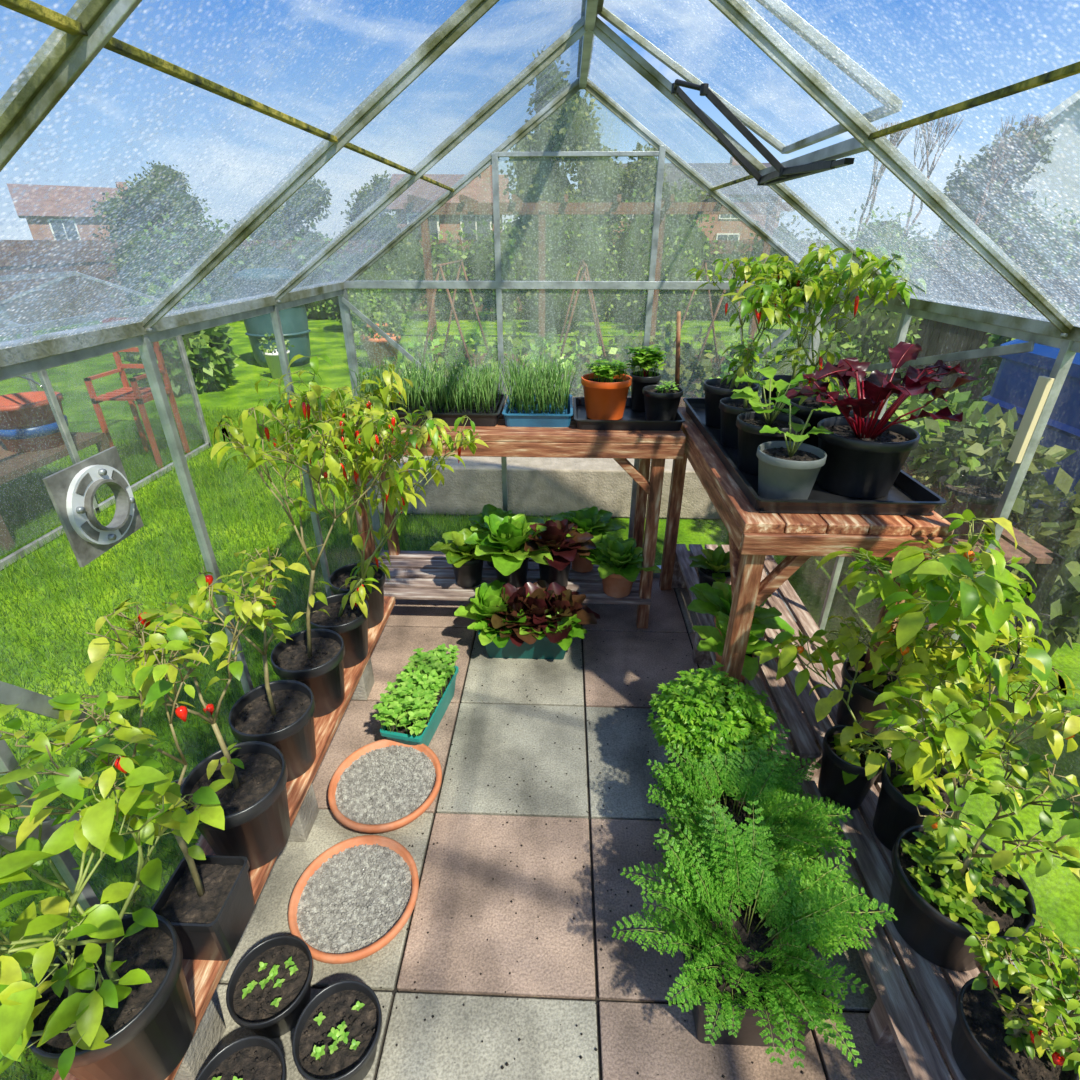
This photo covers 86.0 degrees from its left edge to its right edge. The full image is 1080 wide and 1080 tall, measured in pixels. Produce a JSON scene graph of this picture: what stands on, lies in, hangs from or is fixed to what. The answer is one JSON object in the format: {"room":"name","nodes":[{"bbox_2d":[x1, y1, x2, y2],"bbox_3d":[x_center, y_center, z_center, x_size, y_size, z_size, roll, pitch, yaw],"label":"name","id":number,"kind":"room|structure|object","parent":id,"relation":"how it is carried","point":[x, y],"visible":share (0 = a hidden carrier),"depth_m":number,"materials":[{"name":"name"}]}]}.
{"room":"greenhouse","nodes":[
{"label":"greenhouse","id":0,"kind":"room"},
{"bbox_2d":[0,0,1079,348],"bbox_3d":[0.098,-0.565,0.739,1.875,0.640,3.060,1,28,2],"label":"ceiling","id":1,"kind":"structure","parent":0,"point":[35,22],"depth_m":0.95,"materials":[{"name":"clear glass"}]},
{"bbox_2d":[347,90,792,405],"bbox_3d":[0.157,-0.712,2.386,1.875,1.900,0.001,1,28,2],"label":"wall","id":2,"kind":"structure","parent":0,"point":[593,111],"depth_m":2.19,"materials":[{"name":"clear glass"}]},
{"bbox_2d":[211,578,980,1079],"bbox_3d":[0.098,0.902,1.515,1.915,0.060,3.080,1,28,2],"label":"floor","id":3,"kind":"structure","parent":0,"point":[626,1028],"depth_m":1.47,"materials":[{"name":"grey concrete"}]},
{"bbox_2d":[174,999,225,1079],"bbox_3d":[-0.729,0.972,1.135,0.140,0.167,0.100,1,28,2],"label":"concrete block","id":4,"kind":"object","parent":3,"relation":"on","point":[204,1044],"visible":0.17,"depth_m":1.13,"materials":[{"name":"grey concrete"}]},
{"bbox_2d":[52,596,395,1079],"bbox_3d":[-0.716,0.694,1.453,0.195,0.032,1.980,1,28,2],"label":"shelf","id":5,"kind":"object","parent":3,"relation":"on","point":[202,977],"visible":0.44,"depth_m":1.47,"materials":[{"name":"brown wood"}]},
{"bbox_2d":[0,741,231,1079],"bbox_3d":[-0.660,0.623,0.895,0.352,0.609,0.446,1,28,2],"label":"plant","id":6,"kind":"object","parent":5,"relation":"on","point":[115,1003],"visible":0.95,"depth_m":0.87,"materials":[{"name":"green plant"}]},
{"bbox_2d":[0,608,254,960],"bbox_3d":[-0.681,0.518,1.012,0.258,0.686,0.512,7,28,13],"label":"plant","id":7,"kind":"object","parent":5,"relation":"on","point":[208,901],"visible":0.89,"depth_m":1.00,"materials":[{"name":"green plant"}]},
{"bbox_2d":[53,575,290,870],"bbox_3d":[-0.682,0.425,1.216,0.279,0.664,0.396,1,28,2],"label":"plant","id":8,"kind":"object","parent":5,"relation":"on","point":[254,804],"visible":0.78,"depth_m":1.23,"materials":[{"name":"green plant"}]},
{"bbox_2d":[150,545,315,781],"bbox_3d":[-0.673,0.310,1.454,0.276,0.648,0.324,1,28,2],"label":"plant","id":9,"kind":"object","parent":5,"relation":"on","point":[279,713],"visible":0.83,"depth_m":1.46,"materials":[{"name":"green plant"}]},
{"bbox_2d":[211,395,427,717],"bbox_3d":[-0.543,0.055,1.645,0.515,0.923,0.487,1,28,2],"label":"plant","id":10,"kind":"object","parent":5,"relation":"on","point":[313,658],"visible":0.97,"depth_m":1.60,"materials":[{"name":"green plant"}]},
{"bbox_2d":[242,354,453,628],"bbox_3d":[-0.511,-0.085,1.873,0.558,0.961,0.594,1,28,2],"label":"plant","id":11,"kind":"object","parent":5,"relation":"on","point":[337,579],"visible":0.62,"depth_m":1.74,"materials":[{"name":"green plant"}]},
{"bbox_2d":[264,380,488,668],"bbox_3d":[-0.511,-0.038,1.865,0.639,0.886,0.591,15,31,27],"label":"plant","id":12,"kind":"object","parent":5,"relation":"on","point":[348,613],"visible":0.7,"depth_m":1.74,"materials":[{"name":"green plant"}]},
{"bbox_2d":[196,1035,286,1079],"bbox_3d":[-0.547,1.040,1.067,0.166,0.110,0.166,1,28,2],"label":"pot","id":13,"kind":"object","parent":3,"relation":"on","point":[252,1057],"visible":1,"depth_m":1.09,"materials":[{"name":"black plastic"}]},
{"bbox_2d":[226,935,313,1038],"bbox_3d":[-0.561,0.956,1.227,0.166,0.110,0.166,1,28,2],"label":"pot","id":14,"kind":"object","parent":3,"relation":"on","point":[268,990],"visible":0.99,"depth_m":1.21,"materials":[{"name":"black plastic"}]},
{"bbox_2d":[288,783,318,841],"bbox_3d":[-0.709,0.732,1.596,0.140,0.167,0.100,1,28,2],"label":"concrete block","id":15,"kind":"object","parent":3,"relation":"on","point":[302,825],"visible":0.24,"depth_m":1.58,"materials":[{"name":"grey concrete"}]},
{"bbox_2d":[292,980,381,1079],"bbox_3d":[-0.394,0.995,1.150,0.166,0.114,0.166,1,28,2],"label":"pot","id":16,"kind":"object","parent":3,"relation":"on","point":[336,1036],"visible":1,"depth_m":1.13,"materials":[{"name":"black plastic"}]},
{"bbox_2d":[288,835,418,963],"bbox_3d":[-0.452,0.882,1.426,0.306,0.058,0.306,1,28,2],"label":"saucer","id":17,"kind":"object","parent":3,"relation":"on","point":[353,899],"visible":1,"depth_m":1.41,"materials":[{"name":"gravel"}]},
{"bbox_2d":[351,657,374,699],"bbox_3d":[-0.688,0.478,2.084,0.140,0.167,0.100,1,28,2],"label":"concrete block","id":18,"kind":"object","parent":3,"relation":"on","point":[362,691],"visible":0.24,"depth_m":2.07,"materials":[{"name":"grey concrete"}]},
{"bbox_2d":[328,739,441,832],"bbox_3d":[-0.455,0.730,1.719,0.326,0.058,0.326,1,28,2],"label":"saucer","id":19,"kind":"object","parent":3,"relation":"on","point":[384,785],"visible":1,"depth_m":1.71,"materials":[{"name":"gravel"}]},
{"bbox_2d":[372,643,458,745],"bbox_3d":[-0.399,0.530,1.949,0.182,0.201,0.381,5,28,10],"label":"trough","id":20,"kind":"object","parent":3,"relation":"on","point":[416,708],"visible":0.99,"depth_m":1.87,"materials":[{"name":"teal plastic"}]},
{"bbox_2d":[334,405,685,628],"bbox_3d":[-0.120,-0.095,2.445,1.290,0.850,0.412,1,28,2],"label":"bench","id":21,"kind":"object","parent":3,"relation":"on","point":[414,575],"visible":0.48,"depth_m":2.25,"materials":[{"name":"brown wood"}]},
{"bbox_2d":[341,351,506,426],"bbox_3d":[-0.431,-0.597,2.244,0.612,0.227,0.366,0,28,0],"label":"seedling tray","id":22,"kind":"object","parent":21,"relation":"on","point":[484,407],"visible":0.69,"depth_m":2.18,"materials":[{"name":"green plant"}]},
{"bbox_2d":[430,528,492,587],"bbox_3d":[-0.320,0.079,2.455,0.271,0.230,0.281,-10,29,-18],"label":"lettuce","id":23,"kind":"object","parent":21,"relation":"on","point":[467,567],"visible":0.84,"depth_m":2.43,"materials":[{"name":"green plant"}]},
{"bbox_2d":[464,510,558,587],"bbox_3d":[-0.114,0.047,2.411,0.373,0.326,0.422,-12,30,-22],"label":"lettuce","id":24,"kind":"object","parent":21,"relation":"on","point":[505,535],"visible":0.96,"depth_m":2.34,"materials":[{"name":"green plant"}]},
{"bbox_2d":[493,346,579,426],"bbox_3d":[-0.008,-0.598,2.225,0.323,0.246,0.353,2,28,4],"label":"seedling tray","id":25,"kind":"object","parent":21,"relation":"on","point":[525,406],"visible":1,"depth_m":2.15,"materials":[{"name":"plant"}]},
{"bbox_2d":[517,519,595,586],"bbox_3d":[0.065,0.065,2.403,0.322,0.301,0.342,-9,29,-17],"label":"lettuce","id":26,"kind":"object","parent":21,"relation":"on","point":[554,537],"visible":0.87,"depth_m":2.36,"materials":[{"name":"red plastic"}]},
{"bbox_2d":[550,506,625,572],"bbox_3d":[0.181,0.001,2.549,0.346,0.281,0.280,11,30,21],"label":"lettuce","id":27,"kind":"object","parent":21,"relation":"on","point":[595,522],"visible":0.5,"depth_m":2.54,"materials":[{"name":"plant"}]},
{"bbox_2d":[580,534,660,597],"bbox_3d":[0.331,0.115,2.387,0.281,0.227,0.308,-17,32,-29],"label":"lettuce","id":28,"kind":"object","parent":21,"relation":"on","point":[620,565],"visible":0.96,"depth_m":2.36,"materials":[{"name":"plant"}]},
{"bbox_2d":[573,397,684,430],"bbox_3d":[0.330,-0.492,2.245,0.402,0.039,0.352,1,28,2],"label":"drip tray","id":29,"kind":"object","parent":21,"relation":"on","point":[631,419],"visible":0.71,"depth_m":2.10,"materials":[{"name":"plastic"}]},
{"bbox_2d":[581,359,631,419],"bbox_3d":[0.250,-0.571,2.197,0.190,0.208,0.190,1,28,2],"label":"plant pot","id":30,"kind":"object","parent":29,"relation":"on","point":[606,388],"visible":1,"depth_m":2.15,"materials":[{"name":"ceramic"}]},
{"bbox_2d":[625,345,667,411],"bbox_3d":[0.412,-0.636,2.286,0.177,0.242,0.156,1,28,2],"label":"pot","id":31,"kind":"object","parent":29,"relation":"on","point":[647,358],"visible":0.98,"depth_m":2.25,"materials":[{"name":"black plastic"}]},
{"bbox_2d":[642,381,683,420],"bbox_3d":[0.459,-0.521,2.179,0.150,0.136,0.150,1,28,2],"label":"pot","id":32,"kind":"object","parent":29,"relation":"on","point":[661,402],"visible":0.97,"depth_m":2.14,"materials":[{"name":"black plastic"}]},
{"bbox_2d":[454,580,600,659],"bbox_3d":[-0.044,0.316,2.301,0.579,0.254,0.352,1,28,2],"label":"trough","id":33,"kind":"object","parent":3,"relation":"on","point":[539,619],"visible":1,"depth_m":2.25,"materials":[{"name":"green plastic"}]},
{"bbox_2d":[0,0,1079,1019],"bbox_3d":[0.098,0.000,1.051,1.915,1.970,3.090,1,28,2],"label":"frame","id":34,"kind":"object","parent":3,"relation":"on","point":[81,40],"visible":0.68,"depth_m":1.18,"materials":[{"name":"metal"}]},
{"bbox_2d":[597,0,902,153],"bbox_3d":[0.377,-1.009,1.190,0.514,0.300,0.588,1,28,2],"label":"window","id":35,"kind":"structure","parent":34,"relation":"attached to","point":[779,9],"depth_m":1.02,"materials":[{"name":"metal"}]},
{"bbox_2d":[628,3,873,143],"bbox_3d":[0.377,-1.009,1.190,0.496,0.286,0.570,1,28,2],"label":"vent glass","id":36,"kind":"object","parent":34,"relation":"attached to","point":[655,3],"visible":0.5,"depth_m":1.30,"materials":[{"name":"clear glass"}]},
{"bbox_2d":[671,79,854,185],"bbox_3d":[0.446,-0.904,1.259,0.294,0.198,0.500,1,28,2],"label":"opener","id":37,"kind":"object","parent":36,"relation":"attached to","point":[781,174],"visible":1,"depth_m":1.31,"materials":[{"name":"black metal"}]},
{"bbox_2d":[758,137,867,175],"bbox_3d":[0.584,-0.832,1.273,0.030,0.020,0.610,1,28,2],"label":"sill","id":38,"kind":"structure","parent":34,"relation":"attached to","point":[849,147],"depth_m":1.14,"materials":[{"name":"silver metal"}]},
{"bbox_2d":[283,634,803,1077],"bbox_3d":[0.054,0.783,1.676,1.228,0.006,1.659,1,28,2],"label":"crumbs","id":39,"kind":"object","parent":3,"relation":"on","point":[521,845],"visible":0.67,"depth_m":1.47,"materials":[{"name":"brown soil"}]},
{"bbox_2d":[647,661,778,783],"bbox_3d":[0.486,0.560,1.667,0.361,0.407,0.336,6,28,11],"label":"parsley","id":40,"kind":"object","parent":3,"relation":"on","point":[696,712],"visible":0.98,"depth_m":1.56,"materials":[{"name":"green plant"}]},
{"bbox_2d":[646,724,856,945],"bbox_3d":[0.481,0.710,1.421,0.489,0.368,0.527,20,33,33],"label":"potted fern","id":41,"kind":"object","parent":3,"relation":"on","point":[764,780],"visible":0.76,"depth_m":1.43,"materials":[{"name":"green plant"}]},
{"bbox_2d":[612,794,897,1067],"bbox_3d":[0.447,0.805,1.223,0.498,0.382,0.508,-22,35,-36],"label":"potted fern","id":42,"kind":"object","parent":3,"relation":"on","point":[741,988],"visible":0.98,"depth_m":1.17,"materials":[{"name":"green plant"}]},
{"bbox_2d":[659,407,953,782],"bbox_3d":[0.777,0.109,2.054,0.506,0.850,1.240,1,28,2],"label":"bench","id":43,"kind":"object","parent":3,"relation":"on","point":[755,536],"visible":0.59,"depth_m":1.62,"materials":[{"name":"brown wood"}]},
{"bbox_2d":[689,546,730,586],"bbox_3d":[0.698,0.134,2.286,0.224,0.186,0.199,1,28,2],"label":"potted pak choi","id":44,"kind":"object","parent":43,"relation":"on","point":[716,567],"visible":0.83,"depth_m":2.28,"materials":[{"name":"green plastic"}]},
{"bbox_2d":[692,611,779,681],"bbox_3d":[0.610,0.348,1.850,0.270,0.208,0.250,22,35,36],"label":"potted pak choi","id":45,"kind":"object","parent":43,"relation":"on","point":[714,642],"visible":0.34,"depth_m":1.83,"materials":[{"name":"plant"}]},
{"bbox_2d":[687,581,795,637],"bbox_3d":[0.680,0.267,1.964,0.384,0.246,0.333,1,28,2],"label":"potted pak choi","id":46,"kind":"object","parent":43,"relation":"on","point":[718,597],"visible":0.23,"depth_m":1.97,"materials":[{"name":"plant"}]},
{"bbox_2d":[683,398,946,514],"bbox_3d":[0.793,-0.316,1.902,0.467,0.044,1.047,1,28,2],"label":"drip tray","id":47,"kind":"object","parent":43,"relation":"on","point":[907,495],"visible":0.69,"depth_m":1.52,"materials":[{"name":"plastic"}]},
{"bbox_2d":[687,253,830,428],"bbox_3d":[0.727,-0.694,2.043,0.478,0.569,0.324,8,29,15],"label":"plant","id":48,"kind":"object","parent":47,"relation":"on","point":[715,389],"visible":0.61,"depth_m":2.00,"materials":[{"name":"green plant"}]},
{"bbox_2d":[719,339,802,448],"bbox_3d":[0.674,-0.466,1.867,0.169,0.327,0.227,-11,29,-20],"label":"plant","id":49,"kind":"object","parent":47,"relation":"on","point":[730,408],"visible":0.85,"depth_m":1.86,"materials":[{"name":"green plant"}]},
{"bbox_2d":[731,366,820,475],"bbox_3d":[0.663,-0.340,1.674,0.237,0.282,0.234,-12,30,-22],"label":"seedling","id":50,"kind":"object","parent":47,"relation":"in","point":[749,425],"visible":0.79,"depth_m":1.67,"materials":[{"name":"green plant"}]},
{"bbox_2d":[756,394,839,499],"bbox_3d":[0.645,-0.226,1.482,0.187,0.257,0.177,1,28,2],"label":"potted plant","id":51,"kind":"object","parent":47,"relation":"in","point":[789,469],"visible":0.97,"depth_m":1.47,"materials":[{"name":"grey plastic"}]},
{"bbox_2d":[760,264,849,413],"bbox_3d":[0.930,-0.692,2.073,0.331,0.537,0.259,-23,35,-37],"label":"plant","id":52,"kind":"object","parent":47,"relation":"on","point":[795,362],"visible":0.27,"depth_m":2.04,"materials":[{"name":"green plant"}]},
{"bbox_2d":[721,242,925,446],"bbox_3d":[0.842,-0.549,1.725,0.562,0.604,0.425,-20,33,-33],"label":"plant","id":53,"kind":"object","parent":47,"relation":"on","point":[853,274],"visible":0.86,"depth_m":1.65,"materials":[{"name":"green plant"}]},
{"bbox_2d":[786,341,984,498],"bbox_3d":[0.844,-0.311,1.518,0.398,0.374,0.414,1,28,2],"label":"potted red chard","id":54,"kind":"object","parent":47,"relation":"on","point":[865,458],"visible":0.98,"depth_m":1.50,"materials":[{"name":"red plant"}]},
{"bbox_2d":[815,509,1051,734],"bbox_3d":[0.828,0.301,1.381,0.399,0.724,0.516,1,28,2],"label":"plant","id":55,"kind":"object","parent":43,"relation":"on","point":[979,600],"visible":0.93,"depth_m":1.17,"materials":[{"name":"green plant"}]},
{"bbox_2d":[794,780,1015,1079],"bbox_3d":[0.836,0.998,1.137,0.308,0.120,1.160,1,28,2],"label":"slatted shelf","id":56,"kind":"object","parent":3,"relation":"on","point":[923,1024],"visible":0.34,"depth_m":1.19,"materials":[{"name":"brown wood"}]},
{"bbox_2d":[759,623,1013,809],"bbox_3d":[0.787,0.485,1.408,0.476,0.540,0.487,1,28,2],"label":"plant","id":57,"kind":"object","parent":56,"relation":"on","point":[852,760],"visible":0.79,"depth_m":1.43,"materials":[{"name":"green plant"}]},
{"bbox_2d":[827,612,1079,850],"bbox_3d":[0.839,0.460,1.328,0.367,0.657,0.520,1,28,2],"label":"plant","id":58,"kind":"object","parent":56,"relation":"on","point":[894,813],"visible":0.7,"depth_m":1.22,"materials":[{"name":"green plant"}]},
{"bbox_2d":[889,713,1079,970],"bbox_3d":[0.860,0.632,1.163,0.311,0.505,0.336,17,32,30],"label":"plant","id":59,"kind":"object","parent":56,"relation":"on","point":[945,877],"visible":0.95,"depth_m":1.15,"materials":[{"name":"green plant"}]},
{"bbox_2d":[951,914,1079,1079],"bbox_3d":[0.864,0.818,0.985,0.264,0.340,0.249,-2,28,-5],"label":"plant","id":60,"kind":"object","parent":56,"relation":"on","point":[1004,1029],"visible":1,"depth_m":0.98,"materials":[{"name":"green plant"}]},
{"label":"wall","id":61,"kind":"structure","parent":0,"visible":0},
{"bbox_2d":[43,446,143,566],"bbox_3d":[-0.812,-0.065,1.079,0.028,0.170,0.170,1,28,2],"label":"air vent","id":62,"kind":"object","parent":61,"relation":"in","point":[71,490],"visible":1,"depth_m":1.05,"materials":[{"name":"silver metal"}]},
{"label":"outside","id":63,"kind":"structure","parent":0,"visible":0},
{"bbox_2d":[0,298,1079,1079],"bbox_3d":[1.152,-12.481,27.299,120.000,0.001,100.000,1,28,2],"label":"lawn","id":64,"kind":"structure","parent":63,"point":[1056,893],"depth_m":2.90,"materials":[{"name":"green plant"}]},
{"bbox_2d":[0,376,68,452],"bbox_3d":[-3.148,-0.791,3.538,0.410,0.435,0.410,1,28,2],"label":"bucket","id":65,"kind":"object","parent":64,"relation":"on","point":[28,423],"visible":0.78,"depth_m":3.48,"materials":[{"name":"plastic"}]},
{"bbox_2d":[0,250,122,327],"bbox_3d":[-10.178,-3.193,8.030,0.080,1.309,12.400,1,28,2],"label":"shed","id":66,"kind":"object","parent":64,"relation":"on","point":[5,264],"visible":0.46,"depth_m":12.01,"materials":[{"name":"brown wood"}]},
{"bbox_2d":[6,182,127,239],"bbox_3d":[-26.521,-18.669,34.303,6.600,4.500,5.600,-20,33,-33],"label":"house","id":67,"kind":"structure","parent":64,"relation":"on","point":[52,206],"depth_m":31.95,"materials":[{"name":"brick"}]},
{"bbox_2d":[0,271,211,570],"bbox_3d":[-3.472,-0.376,2.606,1.330,1.320,4.330,1,28,2],"label":"frame","id":68,"kind":"object","parent":64,"relation":"on","point":[13,465],"visible":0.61,"depth_m":3.49,"materials":[{"name":"metal"}]},
{"bbox_2d":[83,317,189,466],"bbox_3d":[-3.018,-1.085,4.292,0.358,1.020,0.378,1,28,2],"label":"garden chair","id":69,"kind":"object","parent":64,"relation":"on","point":[127,393],"visible":0.72,"depth_m":4.29,"materials":[{"name":"red wood"}]},
{"bbox_2d":[90,173,207,239],"bbox_3d":[-16.213,-13.047,24.293,4.402,3.898,4.994,-14,31,-26],"label":"tree","id":70,"kind":"object","parent":64,"relation":"on","point":[154,193],"visible":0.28,"depth_m":22.98,"materials":[{"name":"green plant"}]},
{"bbox_2d":[125,160,210,234],"bbox_3d":[-24.169,-20.979,37.289,6.260,5.842,6.384,1,28,2],"label":"tree","id":71,"kind":"object","parent":64,"relation":"on","point":[170,175],"visible":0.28,"depth_m":36.35,"materials":[{"name":"green plant"}]},
{"bbox_2d":[119,269,239,394],"bbox_3d":[-4.003,-2.195,6.368,1.233,1.436,1.086,1,28,2],"label":"shrub","id":72,"kind":"object","parent":64,"relation":"on","point":[210,355],"visible":0.55,"depth_m":6.25,"materials":[{"name":"green plant"}]},
{"bbox_2d":[232,267,310,367],"bbox_3d":[-3.536,-2.981,7.740,0.830,1.200,0.830,1,28,2],"label":"barrel","id":73,"kind":"object","parent":64,"relation":"on","point":[294,321],"visible":0.48,"depth_m":7.50,"materials":[{"name":"plastic"}]},
{"bbox_2d":[258,333,294,378],"bbox_3d":[-3.241,-2.265,7.087,0.386,0.534,0.370,21,34,34],"label":"planter","id":74,"kind":"object","parent":64,"relation":"on","point":[271,356],"visible":0.75,"depth_m":7.02,"materials":[{"name":"paint"}]},
{"bbox_2d":[238,176,331,245],"bbox_3d":[-11.672,-15.028,27.621,5.312,4.213,4.686,1,28,2],"label":"tree","id":75,"kind":"object","parent":64,"relation":"on","point":[309,191],"visible":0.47,"depth_m":26.80,"materials":[{"name":"green plant"}]},
{"bbox_2d":[339,170,396,254],"bbox_3d":[-7.715,-15.153,27.750,4.656,4.337,3.512,15,31,27],"label":"tree","id":76,"kind":"object","parent":64,"relation":"on","point":[384,217],"visible":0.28,"depth_m":26.55,"materials":[{"name":"green plant"}]},
{"bbox_2d":[321,260,415,330],"bbox_3d":[-3.150,-4.354,10.507,1.881,1.314,1.266,1,28,2],"label":"shrub","id":77,"kind":"object","parent":64,"relation":"on","point":[333,302],"visible":0.24,"depth_m":10.20,"materials":[{"name":"green plant"}]},
{"bbox_2d":[350,289,408,368],"bbox_3d":[-2.087,-2.755,7.559,0.721,0.966,0.760,-14,31,-25],"label":"pot","id":78,"kind":"object","parent":64,"relation":"on","point":[378,351],"visible":0.79,"depth_m":7.48,"materials":[{"name":"ceramic"}]},
{"bbox_2d":[386,166,509,248],"bbox_3d":[-3.560,-13.001,23.848,4.600,4.100,4.600,-2,28,-3],"label":"house","id":79,"kind":"structure","parent":64,"relation":"on","point":[472,190],"depth_m":22.18,"materials":[{"name":"brick"}]},
{"bbox_2d":[0,240,994,311],"bbox_3d":[-1.438,-6.085,13.367,24.000,1.510,0.080,1,28,2],"label":"fence","id":80,"kind":"object","parent":64,"relation":"on","point":[17,246],"visible":0.12,"depth_m":13.35,"materials":[{"name":"brown wood"}]},
{"bbox_2d":[369,456,720,518],"bbox_3d":[0.732,-0.362,3.672,3.600,0.310,0.400,1,28,2],"label":"wall","id":81,"kind":"structure","parent":64,"relation":"on","point":[542,485],"depth_m":3.52,"materials":[{"name":"concrete"}]},
{"bbox_2d":[487,45,607,239],"bbox_3d":[0.152,-11.357,18.207,4.782,6.400,3.158,20,34,34],"label":"tree","id":82,"kind":"object","parent":64,"relation":"on","point":[549,84],"visible":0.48,"depth_m":16.92,"materials":[{"name":"green plant"}]},
{"bbox_2d":[527,215,627,333],"bbox_3d":[0.648,-4.748,10.386,1.871,2.229,1.274,-17,32,-29],"label":"shrub","id":83,"kind":"object","parent":64,"relation":"on","point":[606,295],"visible":0.62,"depth_m":10.09,"materials":[{"name":"green plant"}]},
{"bbox_2d":[381,259,786,406],"bbox_3d":[0.598,-2.243,6.422,4.519,1.518,2.360,1,28,2],"label":"bed","id":84,"kind":"object","parent":64,"relation":"on","point":[705,367],"visible":0.42,"depth_m":6.49,"materials":[{"name":"green plant"}]},
{"bbox_2d":[103,183,1079,323],"bbox_3d":[1.495,-5.450,11.987,21.914,3.377,2.128,1,28,2],"label":"hedge","id":85,"kind":"object","parent":64,"relation":"on","point":[314,310],"visible":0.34,"depth_m":11.53,"materials":[{"name":"green plant"}]},
{"bbox_2d":[403,194,793,353],"bbox_3d":[0.749,-3.731,8.292,5.000,2.020,1.400,1,28,2],"label":"pergola","id":86,"kind":"object","parent":64,"relation":"on","point":[710,205],"visible":0.59,"depth_m":7.52,"materials":[{"name":"brown wood"}]},
{"bbox_2d":[569,110,632,239],"bbox_3d":[1.700,-12.073,20.784,3.969,5.323,4.032,1,28,2],"label":"tree","id":87,"kind":"object","parent":64,"relation":"on","point":[621,171],"visible":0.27,"depth_m":19.70,"materials":[{"name":"green plant"}]},
{"bbox_2d":[611,141,710,240],"bbox_3d":[4.037,-10.436,18.747,3.711,4.261,3.264,1,28,2],"label":"tree","id":88,"kind":"object","parent":64,"relation":"on","point":[633,173],"visible":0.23,"depth_m":17.93,"materials":[{"name":"green plant"}]},
{"bbox_2d":[624,240,704,329],"bbox_3d":[2.246,-4.512,10.538,1.360,1.708,1.222,1,28,2],"label":"shrub","id":89,"kind":"object","parent":64,"relation":"on","point":[663,299],"visible":0.66,"depth_m":10.29,"materials":[{"name":"green plant"}]},
{"bbox_2d":[578,157,784,250],"bbox_3d":[7.454,-18.509,32.914,10.600,5.500,7.600,1,28,2],"label":"house","id":90,"kind":"structure","parent":64,"relation":"on","point":[730,169],"depth_m":30.11,"materials":[{"name":"brick"}]},
{"bbox_2d":[748,323,858,397],"bbox_3d":[1.951,-1.069,4.425,1.020,1.108,0.718,1,28,2],"label":"shrub","id":91,"kind":"object","parent":64,"relation":"on","point":[786,370],"visible":0.1,"depth_m":4.18,"materials":[{"name":"green plant"}]},
{"bbox_2d":[804,279,922,378],"bbox_3d":[3.730,-2.449,6.739,1.353,1.398,0.985,1,28,2],"label":"shrub","id":92,"kind":"object","parent":64,"relation":"on","point":[875,330],"visible":0.47,"depth_m":6.46,"materials":[{"name":"green plant"}]},
{"bbox_2d":[856,121,912,237],"bbox_3d":[7.557,-7.365,13.308,0.920,3.849,1.452,17,32,29],"label":"bare tree","id":93,"kind":"object","parent":64,"relation":"on","point":[897,135],"visible":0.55,"depth_m":12.85,"materials":[{"name":"plant"}]},
{"bbox_2d":[783,526,1065,695],"bbox_3d":[1.535,0.019,2.617,0.390,0.610,1.340,1,28,2],"label":"shelf","id":94,"kind":"object","parent":64,"relation":"on","point":[1050,563],"visible":0.08,"depth_m":1.94,"materials":[{"name":"brown wood"}]},
{"bbox_2d":[875,387,1001,484],"bbox_3d":[1.529,-0.389,2.277,0.453,0.426,0.410,1,28,2],"label":"shrub","id":95,"kind":"object","parent":94,"relation":"on","point":[912,463],"visible":0.27,"depth_m":2.20,"materials":[{"name":"plant"}]},
{"bbox_2d":[910,403,1075,539],"bbox_3d":[1.486,-0.241,1.964,0.444,0.453,0.420,1,28,2],"label":"shrub","id":96,"kind":"object","parent":94,"relation":"on","point":[962,491],"visible":0.8,"depth_m":1.93,"materials":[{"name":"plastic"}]},
{"bbox_2d":[903,113,963,236],"bbox_3d":[9.563,-8.287,14.765,0.991,4.132,2.299,15,31,26],"label":"bare tree","id":97,"kind":"object","parent":64,"relation":"on","point":[929,130],"visible":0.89,"depth_m":14.08,"materials":[{"name":"plant"}]},
{"bbox_2d":[800,261,1079,400],"bbox_3d":[4.598,-1.524,4.931,0.080,1.210,12.500,1,28,2],"label":"shed","id":98,"kind":"object","parent":64,"relation":"on","point":[937,338],"visible":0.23,"depth_m":6.35,"materials":[{"name":"brown wood"}]},
{"bbox_2d":[943,116,1057,239],"bbox_3d":[13.595,-9.801,17.328,3.399,4.453,3.331,23,35,37],"label":"tree","id":99,"kind":"object","parent":64,"relation":"on","point":[960,183],"visible":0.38,"depth_m":16.68,"materials":[{"name":"green plant"}]},
{"bbox_2d":[936,90,1079,240],"bbox_3d":[18.437,-12.654,20.799,6.745,6.300,6.640,14,31,25],"label":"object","id":100,"kind":"structure","parent":64,"relation":"on","point":[1059,161],"depth_m":18.51,"materials":[{"name":"white paint"}]},
{"bbox_2d":[974,113,1057,225],"bbox_3d":[11.499,-8.312,14.852,1.142,4.102,2.637,8,28,14],"label":"bare tree","id":101,"kind":"object","parent":64,"relation":"on","point":[1004,133],"visible":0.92,"depth_m":13.99,"materials":[{"name":"plant"}]},
{"bbox_2d":[957,301,1078,413],"bbox_3d":[3.668,-1.055,4.212,1.294,1.284,0.862,-12,30,-21],"label":"shrub","id":102,"kind":"object","parent":64,"relation":"on","point":[990,366],"visible":0.05,"depth_m":4.11,"materials":[{"name":"green plant"}]},
{"bbox_2d":[976,339,1079,638],"bbox_3d":[2.646,-0.302,2.605,0.860,1.190,1.040,1,28,2],"label":"tarp","id":103,"kind":"object","parent":64,"relation":"on","point":[1017,375],"visible":0.35,"depth_m":2.56,"materials":[{"name":"plastic"}]},
{"bbox_2d":[985,468,1079,674],"bbox_3d":[1.931,0.131,2.176,0.494,0.818,0.474,23,35,36],"label":"shrub","id":104,"kind":"object","parent":64,"relation":"on","point":[1059,616],"visible":0.44,"depth_m":2.10,"materials":[{"name":"plant"}]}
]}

